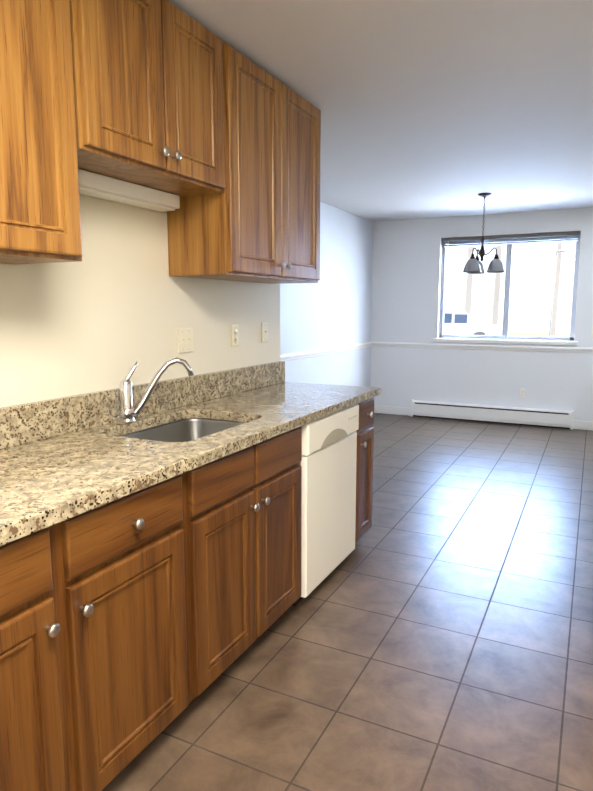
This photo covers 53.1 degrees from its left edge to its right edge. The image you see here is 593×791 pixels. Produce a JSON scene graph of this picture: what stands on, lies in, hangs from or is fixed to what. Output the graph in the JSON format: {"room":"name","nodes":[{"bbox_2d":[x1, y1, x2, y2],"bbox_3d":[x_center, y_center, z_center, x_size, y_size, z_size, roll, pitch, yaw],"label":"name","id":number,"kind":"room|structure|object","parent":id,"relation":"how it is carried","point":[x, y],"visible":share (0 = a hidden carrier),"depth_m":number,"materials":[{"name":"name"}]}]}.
{"room":"kitchen","nodes":[
{"label":"kitchen","id":0,"kind":"room"},
{"bbox_2d":[0,194,280,407],"bbox_3d":[-1.607,-0.108,1.705,0.975,2.435,4.800,4,9,26],"label":"wall","id":1,"kind":"structure","parent":0,"point":[112,307],"depth_m":2.36,"materials":[{"name":"beige paint"}]},
{"bbox_2d":[0,0,91,263],"bbox_3d":[-0.990,-0.811,1.378,0.323,0.920,0.955,4,9,26],"label":"upper cabinet","id":2,"kind":"object","parent":1,"relation":"attached to","point":[45,166],"depth_m":1.64,"materials":[{"name":"brown wood"}]},
{"bbox_2d":[0,362,283,449],"bbox_3d":[-0.820,0.067,2.181,0.030,0.129,3.300,4,9,26],"label":"backsplash","id":3,"kind":"structure","parent":1,"relation":"attached to","point":[33,421],"depth_m":2.20,"materials":[{"name":"beige stone"}]},
{"bbox_2d":[84,0,231,203],"bbox_3d":[-0.600,-1.087,2.126,0.323,0.590,0.770,4,9,26],"label":"upper cabinet","id":4,"kind":"object","parent":1,"relation":"attached to","point":[208,141],"depth_m":2.06,"materials":[{"name":"brown wood"}]},
{"bbox_2d":[78,169,179,211],"bbox_3d":[-0.690,-0.770,2.229,0.104,0.063,0.680,4,9,26],"label":"light","id":5,"kind":"object","parent":4,"relation":"attached to","point":[92,183],"depth_m":2.23,"materials":[{"name":"white plastic"}]},
{"bbox_2d":[177,328,192,353],"bbox_3d":[-0.514,-0.257,2.769,0.016,0.115,0.116,4,9,26],"label":"switch plate","id":6,"kind":"object","parent":1,"relation":"attached to","point":[184,340],"visible":1,"depth_m":2.76,"materials":[{"name":"beige plastic"}]},
{"bbox_2d":[231,325,238,346],"bbox_3d":[-0.325,-0.318,3.151,0.008,0.115,0.070,4,9,26],"label":"outlet","id":7,"kind":"object","parent":1,"relation":"attached to","point":[234,335],"visible":1,"depth_m":3.14,"materials":[{"name":"beige plastic"}]},
{"bbox_2d":[160,47,320,283],"bbox_3d":[-0.214,-1.036,2.913,0.323,0.920,0.935,4,9,26],"label":"upper cabinet","id":8,"kind":"object","parent":1,"relation":"attached to","point":[268,230],"depth_m":2.69,"materials":[{"name":"brown wood"}]},
{"bbox_2d":[261,322,267,342],"bbox_3d":[-0.178,-0.364,3.431,0.016,0.115,0.070,4,9,26],"label":"outlet","id":9,"kind":"object","parent":1,"relation":"attached to","point":[264,331],"visible":1,"depth_m":3.42,"materials":[{"name":"beige plastic"}]},
{"bbox_2d":[281,342,372,360],"bbox_3d":[0.049,-0.395,5.860,0.024,0.065,4.110,4,9,26],"label":"trim","id":10,"kind":"structure","parent":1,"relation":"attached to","point":[299,355],"depth_m":6.32,"materials":[{"name":"white wood"}]},
{"bbox_2d":[280,202,372,386],"bbox_3d":[0.001,-0.718,5.854,0.100,2.435,4.140,4,9,26],"label":"wall","id":11,"kind":"structure","parent":0,"point":[332,307],"depth_m":6.53,"materials":[{"name":"white paint"}]},
{"bbox_2d":[101,413,592,790],"bbox_3d":[0.987,0.993,2.929,4.675,0.100,9.200,4,9,26],"label":"floor","id":12,"kind":"structure","parent":0,"point":[432,630],"depth_m":2.37,"materials":[{"name":"tile"}]},
{"bbox_2d":[0,470,199,790],"bbox_3d":[-0.829,0.700,1.590,0.620,0.867,0.979,4,9,26],"label":"base cabinet","id":13,"kind":"object","parent":12,"relation":"on","point":[171,550],"depth_m":1.53,"materials":[{"name":"brown wood"}]},
{"bbox_2d":[0,382,379,549],"bbox_3d":[-0.544,0.170,2.067,0.638,0.040,3.320,4,9,26],"label":"countertop","id":14,"kind":"structure","parent":13,"relation":"on","point":[47,483],"depth_m":1.84,"materials":[{"name":"beige stone"}]},
{"bbox_2d":[112,358,195,425],"bbox_3d":[-0.564,-0.024,2.379,0.225,0.253,0.225,4,9,26],"label":"faucet","id":15,"kind":"object","parent":14,"relation":"on","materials":[{"name":"silver metal"}]},
{"bbox_2d":[116,414,251,441],"bbox_3d":[-0.431,0.232,2.353,0.460,0.190,0.650,4,9,26],"label":"sink","id":16,"kind":"object","parent":14,"relation":"in","point":[187,429],"depth_m":2.61,"materials":[{"name":"silver metal"}]},
{"bbox_2d":[196,426,307,693],"bbox_3d":[-0.426,0.583,2.387,0.620,0.867,0.822,4,9,26],"label":"base cabinet","id":17,"kind":"object","parent":12,"relation":"on","point":[252,505],"depth_m":2.20,"materials":[{"name":"brown wood"}]},
{"bbox_2d":[291,404,358,605],"bbox_3d":[-0.077,0.490,3.034,0.604,0.863,0.621,4,9,26],"label":"dishwasher","id":18,"kind":"object","parent":12,"relation":"on","point":[329,440],"depth_m":2.82,"materials":[{"name":"white plastic"}]},
{"bbox_2d":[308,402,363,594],"bbox_3d":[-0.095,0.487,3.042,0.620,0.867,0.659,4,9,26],"label":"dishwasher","id":19,"kind":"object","parent":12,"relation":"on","point":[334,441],"depth_m":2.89,"materials":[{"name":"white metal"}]},
{"bbox_2d":[360,398,374,537],"bbox_3d":[0.117,0.425,3.460,0.620,0.867,0.286,4,9,26],"label":"base cabinet","id":20,"kind":"object","parent":12,"relation":"on","point":[366,447],"depth_m":3.34,"materials":[{"name":"brown wood"}]},
{"bbox_2d":[410,399,573,429],"bbox_3d":[2.296,0.217,7.129,1.870,0.211,0.070,4,9,26],"label":"baseboard heater","id":21,"kind":"object","parent":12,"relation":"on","point":[561,419],"visible":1,"depth_m":7.07,"materials":[{"name":"white metal"}]},
{"bbox_2d":[167,0,592,221],"bbox_3d":[0.987,-1.515,2.561,4.675,0.100,9.200,4,9,26],"label":"ceiling","id":22,"kind":"structure","parent":0,"point":[439,108],"depth_m":2.99,"materials":[{"name":"white paint"}]},
{"bbox_2d":[463,193,504,273],"bbox_3d":[1.824,-1.553,5.691,0.370,0.735,0.401,4,9,26],"label":"chandelier","id":23,"kind":"object","parent":22,"relation":"hanging from","point":[473,265],"visible":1,"depth_m":5.65,"materials":[{"name":"brown metal"}]},
{"bbox_2d":[370,207,592,428],"bbox_3d":[3.008,-0.849,6.745,4.675,2.435,0.160,4,9,26],"label":"wall","id":24,"kind":"structure","parent":0,"point":[405,276],"depth_m":7.22,"materials":[{"name":"white paint"}]},
{"bbox_2d":[374,405,410,415],"bbox_3d":[1.234,0.191,7.696,0.535,0.100,0.014,4,9,26],"label":"baseboard","id":25,"kind":"structure","parent":24,"relation":"attached to","point":[377,408],"depth_m":7.69,"materials":[{"name":"white"}]},
{"bbox_2d":[373,342,592,352],"bbox_3d":[2.967,-0.520,6.710,4.475,0.065,0.024,4,9,26],"label":"trim","id":26,"kind":"structure","parent":24,"relation":"attached to","point":[375,344],"depth_m":7.05,"materials":[{"name":"white wood"}]},
{"bbox_2d":[433,229,581,344],"bbox_3d":[2.442,-1.244,6.939,1.610,1.260,0.160,4,9,26],"label":"window","id":27,"kind":"structure","parent":24,"relation":"in","point":[504,338],"depth_m":6.95,"materials":[{"name":"white"}]},
{"bbox_2d":[442,231,579,271],"bbox_3d":[2.435,-1.635,6.867,1.510,0.436,0.056,4,9,26],"label":"window blind","id":28,"kind":"object","parent":27,"relation":"attached to","point":[521,238],"visible":0.98,"depth_m":6.80,"materials":[{"name":"grey plastic"}]},
{"bbox_2d":[549,250,575,336],"bbox_3d":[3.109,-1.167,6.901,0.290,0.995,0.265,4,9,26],"label":"screen","id":29,"kind":"object","parent":27,"relation":"attached to","point":[553,290],"depth_m":6.93,"materials":[{"name":"grey"}]},
{"bbox_2d":[519,389,525,398],"bbox_3d":[2.646,-0.023,6.953,0.070,0.114,0.006,4,9,26],"label":"outlet","id":30,"kind":"object","parent":24,"relation":"attached to","point":[522,392],"visible":1,"depth_m":6.95,"materials":[{"name":"white plastic"}]},
{"bbox_2d":[573,420,592,430],"bbox_3d":[4.059,0.397,6.298,2.040,0.100,0.014,4,9,26],"label":"baseboard","id":31,"kind":"structure","parent":24,"relation":"attached to","point":[583,425],"depth_m":6.70,"materials":[{"name":"white"}]},
{"label":"outside","id":32,"kind":"structure","parent":0,"visible":0},
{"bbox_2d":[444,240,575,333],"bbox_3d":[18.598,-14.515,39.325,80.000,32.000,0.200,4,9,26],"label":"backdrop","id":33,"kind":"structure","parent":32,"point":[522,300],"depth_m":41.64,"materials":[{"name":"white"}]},
{"bbox_2d":[508,333,569,335],"bbox_3d":[10.265,-1.792,24.353,80.000,0.020,37.060,4,9,26],"label":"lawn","id":34,"kind":"structure","parent":32,"point":[518,334],"depth_m":40.23,"materials":[{"name":"white"}]},
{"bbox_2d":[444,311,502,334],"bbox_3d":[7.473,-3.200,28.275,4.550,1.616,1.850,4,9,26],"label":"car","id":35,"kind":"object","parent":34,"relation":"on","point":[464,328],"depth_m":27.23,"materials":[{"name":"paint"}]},
{"bbox_2d":[464,242,561,335],"bbox_3d":[14.822,-11.066,30.962,16.946,16.399,11.357,4,9,26],"label":"trees","id":36,"kind":"object","parent":34,"relation":"on","point":[496,298],"depth_m":33.70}
]}

